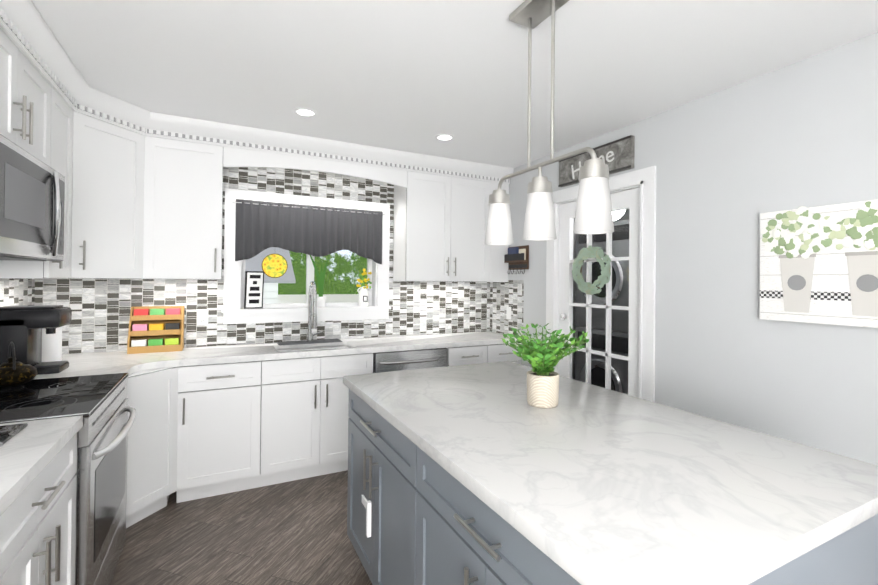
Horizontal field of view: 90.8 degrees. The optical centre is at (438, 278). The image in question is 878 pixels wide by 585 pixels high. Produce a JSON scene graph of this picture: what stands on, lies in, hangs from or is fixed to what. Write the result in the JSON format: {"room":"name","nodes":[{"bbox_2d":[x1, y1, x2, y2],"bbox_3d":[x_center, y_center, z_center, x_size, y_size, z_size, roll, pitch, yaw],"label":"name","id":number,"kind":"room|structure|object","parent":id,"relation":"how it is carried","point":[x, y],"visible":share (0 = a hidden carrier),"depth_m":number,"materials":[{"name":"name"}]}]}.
{"room":"kitchen","nodes":[
{"label":"kitchen","id":0,"kind":"room"},
{"bbox_2d":[111,470,372,584],"bbox_3d":[0.869,1.481,1.640,5.450,0.100,5.380,1,0,-27],"label":"floor","id":1,"kind":"structure","parent":0,"point":[294,532],"depth_m":2.33,"materials":[{"name":"brown wood"}]},
{"bbox_2d":[0,433,76,584],"bbox_3d":[-1.398,0.969,1.091,0.590,0.874,0.737,1,0,-27],"label":"base cabinet","id":2,"kind":"object","parent":1,"relation":"on","point":[38,531],"visible":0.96,"depth_m":1.23,"materials":[{"name":"white wood"}]},
{"bbox_2d":[0,373,135,584],"bbox_3d":[-1.691,0.946,1.785,0.691,0.921,0.756,1,0,-27],"label":"range","id":3,"kind":"object","parent":1,"relation":"on","point":[99,403],"visible":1,"depth_m":1.76,"materials":[{"name":"silver metal"}]},
{"bbox_2d":[0,342,36,386],"bbox_3d":[-1.970,0.386,1.974,0.207,0.194,0.176,1,0,-27],"label":"teapot","id":4,"kind":"object","parent":3,"relation":"on","point":[13,372],"visible":1,"depth_m":1.95,"materials":[{"name":"brown metal"}]},
{"bbox_2d":[126,366,189,527],"bbox_3d":[-2.006,0.971,2.600,0.874,0.874,0.750,1,0,-27],"label":"base cabinet","id":5,"kind":"object","parent":1,"relation":"on","point":[158,450],"depth_m":2.54,"materials":[{"name":"white wood"}]},
{"bbox_2d":[177,360,273,499],"bbox_3d":[-1.496,0.978,2.971,0.588,0.874,0.553,1,0,-27],"label":"base cabinet","id":6,"kind":"object","parent":1,"relation":"on","point":[201,431],"depth_m":2.80,"materials":[{"name":"white wood"}]},
{"bbox_2d":[274,346,372,483],"bbox_3d":[-0.978,0.984,3.259,0.836,0.874,0.509,1,0,-27],"label":"base cabinet","id":7,"kind":"object","parent":1,"relation":"on","point":[311,397],"depth_m":3.03,"materials":[{"name":"white wood"}]},
{"bbox_2d":[373,348,446,372],"bbox_3d":[-0.310,0.993,3.563,0.613,0.874,0.563,1,0,-27],"label":"dishwasher","id":8,"kind":"object","parent":1,"relation":"on","point":[406,360],"visible":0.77,"depth_m":3.35,"materials":[{"name":"grey metal"}]},
{"bbox_2d":[447,344,493,365],"bbox_3d":[0.152,0.998,3.834,0.438,0.874,0.509,1,0,-27],"label":"base cabinet","id":9,"kind":"object","parent":1,"relation":"on","point":[465,355],"depth_m":3.60,"materials":[{"name":"white wood"}]},
{"bbox_2d":[494,343,520,363],"bbox_3d":[0.454,1.002,3.987,0.359,0.874,0.509,1,0,-27],"label":"base cabinet","id":10,"kind":"object","parent":1,"relation":"on","point":[502,352],"depth_m":3.76,"materials":[{"name":"white wood"}]},
{"bbox_2d":[0,331,517,515],"bbox_3d":[0.110,0.526,1.280,3.438,0.040,5.025,1,0,-27],"label":"countertop","id":11,"kind":"structure","parent":10,"relation":"on","point":[31,451],"depth_m":2.64,"materials":[{"name":"stone"}]},
{"bbox_2d":[0,423,27,446],"bbox_3d":[-1.421,0.485,1.148,0.360,0.012,0.480,1,0,-27],"label":"cutting board","id":12,"kind":"object","parent":11,"relation":"on","point":[8,432],"visible":1,"depth_m":1.37,"materials":[{"name":"black stone"}]},
{"bbox_2d":[0,305,71,374],"bbox_3d":[-2.125,0.317,2.243,0.305,0.345,0.210,1,0,-27],"label":"coffee maker","id":13,"kind":"object","parent":11,"relation":"on","point":[21,327],"visible":0.94,"depth_m":2.18,"materials":[{"name":"black plastic"}]},
{"bbox_2d":[42,327,61,361],"bbox_3d":[-2.249,0.372,2.511,0.119,0.235,0.136,1,0,-27],"label":"router","id":14,"kind":"object","parent":11,"relation":"on","point":[51,347],"visible":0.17,"depth_m":2.47,"materials":[{"name":"white plastic"}]},
{"bbox_2d":[127,306,184,353],"bbox_3d":[-1.929,0.345,2.964,0.310,0.300,0.160,1,0,-27],"label":"rack","id":15,"kind":"object","parent":11,"relation":"on","point":[153,329],"visible":1,"depth_m":2.94,"materials":[{"name":"brown wood"}]},
{"bbox_2d":[277,281,341,344],"bbox_3d":[-0.992,0.264,3.374,0.480,0.486,0.278,1,0,-27],"label":"faucet","id":16,"kind":"object","parent":11,"relation":"on","point":[312,318],"visible":1,"depth_m":3.40,"materials":[{"name":"grey metal"}]},
{"bbox_2d":[575,220,628,394],"bbox_3d":[1.784,0.473,4.104,0.746,1.950,0.680,1,0,-27],"label":"dryer","id":17,"kind":"object","parent":1,"relation":"on","point":[617,321],"depth_m":3.86,"materials":[{"name":"grey"}]},
{"bbox_2d":[347,389,877,584],"bbox_3d":[0.349,0.989,1.673,1.056,0.874,1.750,1,0,-27],"label":"kitchen island","id":18,"kind":"object","parent":1,"relation":"on","point":[416,515],"visible":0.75,"depth_m":1.33,"materials":[{"name":"grey"}]},
{"bbox_2d":[343,361,877,584],"bbox_3d":[0.374,0.531,1.686,1.050,0.040,1.790,1,0,-27],"label":"island countertop","id":19,"kind":"structure","parent":18,"relation":"on","point":[582,483],"depth_m":1.12,"materials":[{"name":"stone"}]},
{"bbox_2d":[502,323,588,407],"bbox_3d":[0.418,0.346,1.763,0.368,0.330,0.338,1,0,-27],"label":"potted plant","id":20,"kind":"object","parent":19,"relation":"on","point":[543,383],"visible":1,"depth_m":1.71,"materials":[{"name":"plant"}]},
{"bbox_2d":[0,0,877,464],"bbox_3d":[0.111,0.144,1.255,3.720,2.555,5.380,1,0,-27],"label":"wall","id":21,"kind":"structure","parent":0,"point":[736,118],"depth_m":2.12,"materials":[{"name":"grey paint"}]},
{"bbox_2d":[0,278,35,306],"bbox_3d":[-2.006,0.185,1.647,0.003,0.604,2.400,1,0,-27],"label":"tile backsplash","id":22,"kind":"structure","parent":21,"relation":"attached to","point":[13,291],"depth_m":2.51,"materials":[{"name":"tile"}]},
{"bbox_2d":[0,28,55,167],"bbox_3d":[-1.807,-0.706,1.637,0.319,0.420,0.760,1,0,-27],"label":"upper cabinet","id":23,"kind":"object","parent":21,"relation":"attached to","point":[27,100],"depth_m":1.75,"materials":[{"name":"white wood"}]},
{"bbox_2d":[0,134,64,260],"bbox_3d":[-1.764,-0.285,1.659,0.425,0.409,0.756,1,0,-27],"label":"microwave","id":24,"kind":"object","parent":23,"relation":"attached to","point":[32,193],"visible":1,"depth_m":1.69,"materials":[{"name":"grey metal"}]},
{"bbox_2d":[0,92,83,278],"bbox_3d":[-2.052,-0.458,2.161,0.361,0.915,0.394,1,0,-27],"label":"upper cabinet","id":25,"kind":"object","parent":21,"relation":"attached to","point":[67,125],"depth_m":2.30,"materials":[{"name":"white wood"}]},
{"bbox_2d":[80,115,155,278],"bbox_3d":[-2.108,-0.456,2.601,0.661,0.915,0.657,1,0,-27],"label":"upper cabinet","id":26,"kind":"object","parent":21,"relation":"attached to","point":[138,206],"depth_m":2.59,"materials":[{"name":"white wood"}]},
{"bbox_2d":[0,0,513,183],"bbox_3d":[-0.220,-0.961,2.318,3.118,0.135,2.274,1,0,-27],"label":"crown molding","id":27,"kind":"structure","parent":26,"relation":"attached to","point":[24,26],"depth_m":2.81,"materials":[{"name":"white wood"}]},
{"bbox_2d":[156,138,222,279],"bbox_3d":[-1.757,-0.451,2.955,0.500,0.915,0.343,1,0,-27],"label":"upper cabinet","id":28,"kind":"object","parent":21,"relation":"attached to","point":[189,175],"depth_m":2.87,"materials":[{"name":"white wood"}]},
{"bbox_2d":[36,146,487,353],"bbox_3d":[-1.023,-0.255,3.526,3.449,1.524,0.003,1,0,-27],"label":"tile backsplash","id":29,"kind":"structure","parent":21,"relation":"attached to","point":[100,308],"depth_m":3.34,"materials":[{"name":"tile"}]},
{"bbox_2d":[197,309,207,324],"bbox_3d":[-1.725,0.284,3.161,0.072,0.116,0.009,1,0,-27],"label":"electrical outlet","id":30,"kind":"object","parent":29,"relation":"attached to","point":[202,316],"visible":1,"depth_m":3.16,"materials":[{"name":"white plastic"}]},
{"bbox_2d":[294,108,316,116],"bbox_3d":[-0.832,-1.032,2.695,0.138,0.006,0.138,0,0,36],"label":"recessed light","id":31,"kind":"object","parent":21,"relation":"in","point":[305,112],"depth_m":2.69,"materials":[{"name":"white"}]},
{"bbox_2d":[222,188,390,323],"bbox_3d":[-1.048,-0.157,3.573,1.324,1.010,0.198,1,0,-27],"label":"window","id":32,"kind":"structure","parent":21,"relation":"in","point":[234,311],"depth_m":3.48,"materials":[{"name":"white wood"}]},
{"bbox_2d":[244,271,263,308],"bbox_3d":[-1.435,0.089,3.363,0.136,0.290,0.047,1,0,-39],"label":"sign","id":33,"kind":"object","parent":32,"relation":"on","point":[254,289],"visible":1,"depth_m":3.35,"materials":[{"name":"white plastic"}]},
{"bbox_2d":[262,254,287,277],"bbox_3d":[-1.312,-0.267,3.465,0.196,0.528,0.006,1,0,-27],"label":"suncatcher","id":34,"kind":"object","parent":32,"relation":"hanging from","point":[274,265],"visible":0.96,"depth_m":3.46,"materials":[{"name":"yellow glass"}]},
{"bbox_2d":[231,199,385,264],"bbox_3d":[-1.008,-0.355,3.499,1.210,0.465,0.024,1,0,-27],"label":"curtain valance","id":35,"kind":"object","parent":32,"relation":"hanging from","point":[312,230],"visible":1,"depth_m":3.47,"materials":[{"name":"grey fabric"}]},
{"bbox_2d":[310,255,328,307],"bbox_3d":[-1.005,-0.004,3.593,0.186,0.490,0.090,1,0,-27],"label":"snake plant","id":36,"kind":"object","parent":32,"relation":"on","point":[321,300],"visible":0.85,"depth_m":3.60,"materials":[{"name":"green plant"}]},
{"bbox_2d":[356,268,371,306],"bbox_3d":[-0.651,0.078,3.761,0.136,0.334,0.096,1,0,-27],"label":"flower vase","id":37,"kind":"object","parent":32,"relation":"on","point":[363,296],"visible":1,"depth_m":3.73,"materials":[{"name":"white ceramic"}]},
{"bbox_2d":[393,171,491,281],"bbox_3d":[0.034,-0.428,3.892,0.823,0.915,0.299,1,0,-27],"label":"upper cabinet","id":38,"kind":"object","parent":21,"relation":"attached to","point":[440,222],"depth_m":3.74,"materials":[{"name":"white wood"}]},
{"bbox_2d":[223,146,406,187],"bbox_3d":[-0.872,-0.826,3.275,1.359,0.142,0.020,1,0,-27],"label":"arched valance","id":39,"kind":"object","parent":38,"relation":"attached to","point":[235,157],"visible":1,"depth_m":3.21,"materials":[{"name":"white wood"}]},
{"bbox_2d":[435,134,453,140],"bbox_3d":[0.041,-1.021,3.139,0.138,0.006,0.138,0,0,36],"label":"recessed light","id":40,"kind":"object","parent":21,"relation":"in","point":[442,137],"depth_m":3.14,"materials":[{"name":"white"}]},
{"bbox_2d":[492,182,508,281],"bbox_3d":[0.464,-0.423,4.111,0.261,0.915,0.299,1,0,-27],"label":"upper cabinet","id":41,"kind":"object","parent":21,"relation":"attached to","point":[499,268],"depth_m":3.99,"materials":[{"name":"white wood"}]},
{"bbox_2d":[488,280,523,335],"bbox_3d":[0.633,0.272,4.057,0.003,0.509,0.500,1,0,-27],"label":"tile backsplash","id":42,"kind":"structure","parent":21,"relation":"attached to","point":[501,295],"depth_m":4.07,"materials":[{"name":"tile"}]},
{"bbox_2d":[506,307,510,318],"bbox_3d":[0.651,0.321,4.021,0.009,0.116,0.072,1,0,-27],"label":"electrical outlet","id":43,"kind":"object","parent":21,"relation":"attached to","point":[508,314],"visible":1,"depth_m":4.02,"materials":[{"name":"white plastic"}]},
{"bbox_2d":[504,245,528,273],"bbox_3d":[0.694,-0.163,3.886,0.059,0.252,0.280,1,0,-27],"label":"hook rack","id":44,"kind":"object","parent":21,"relation":"attached to","point":[516,258],"visible":0.98,"depth_m":3.86,"materials":[{"name":"brown wood"}]},
{"bbox_2d":[484,0,613,244],"bbox_3d":[0.377,-0.588,1.610,0.124,0.882,0.644,1,0,-27],"label":"pendant light","id":45,"kind":"object","parent":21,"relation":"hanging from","point":[593,214],"visible":1,"depth_m":1.56,"materials":[{"name":"white glass"}]},
{"bbox_2d":[558,135,634,186],"bbox_3d":[1.108,-0.824,3.115,0.035,0.210,0.670,1,0,-27],"label":"home sign","id":46,"kind":"object","parent":21,"relation":"attached to","point":[623,149],"visible":0.59,"depth_m":2.97,"materials":[{"name":"grey wood"}]},
{"bbox_2d":[571,151,613,178],"bbox_3d":[1.095,-0.828,3.106,0.004,0.111,0.388,1,-8,-27],"label":"lettering","id":47,"kind":"object","parent":46,"relation":"attached to","point":[603,159],"visible":0.58,"depth_m":3.02,"materials":[{"name":"white paint"}]},
{"bbox_2d":[558,188,639,397],"bbox_3d":[1.121,0.422,3.116,0.115,2.026,0.785,1,0,-27],"label":"door","id":48,"kind":"structure","parent":21,"relation":"in","point":[626,199],"depth_m":3.05,"materials":[{"name":"white wood"}]},
{"bbox_2d":[572,245,610,294],"bbox_3d":[1.099,-0.059,3.111,0.055,0.356,0.363,1,0,-27],"label":"wreath","id":49,"kind":"object","parent":48,"relation":"hanging from","point":[590,251],"visible":1,"depth_m":3.09,"materials":[{"name":"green plant"}]},
{"bbox_2d":[760,199,877,327],"bbox_3d":[1.722,-0.065,1.881,0.043,0.530,0.574,1,0,-27],"label":"picture","id":50,"kind":"object","parent":21,"relation":"attached to","point":[819,264],"visible":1,"depth_m":1.91,"materials":[{"name":"white"}]},
{"bbox_2d":[572,209,628,379],"bbox_3d":[2.013,0.174,3.525,1.730,2.555,2.800,1,0,-27],"label":"wall","id":51,"kind":"structure","parent":0,"point":[617,216],"depth_m":4.71,"materials":[{"name":"grey paint"}]},
{"bbox_2d":[546,166,655,401],"bbox_3d":[1.157,0.373,3.137,0.144,2.137,0.983,1,0,-27],"label":"door frame","id":52,"kind":"structure","parent":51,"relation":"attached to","point":[644,179],"depth_m":2.74,"materials":[{"name":"white wood"}]},
{"label":"outside","id":53,"kind":"structure","parent":0,"visible":0},
{"bbox_2d":[245,247,366,302],"bbox_3d":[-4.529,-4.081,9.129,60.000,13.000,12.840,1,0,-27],"label":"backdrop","id":54,"kind":"structure","parent":53,"point":[296,276],"depth_m":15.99,"materials":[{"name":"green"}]}
]}

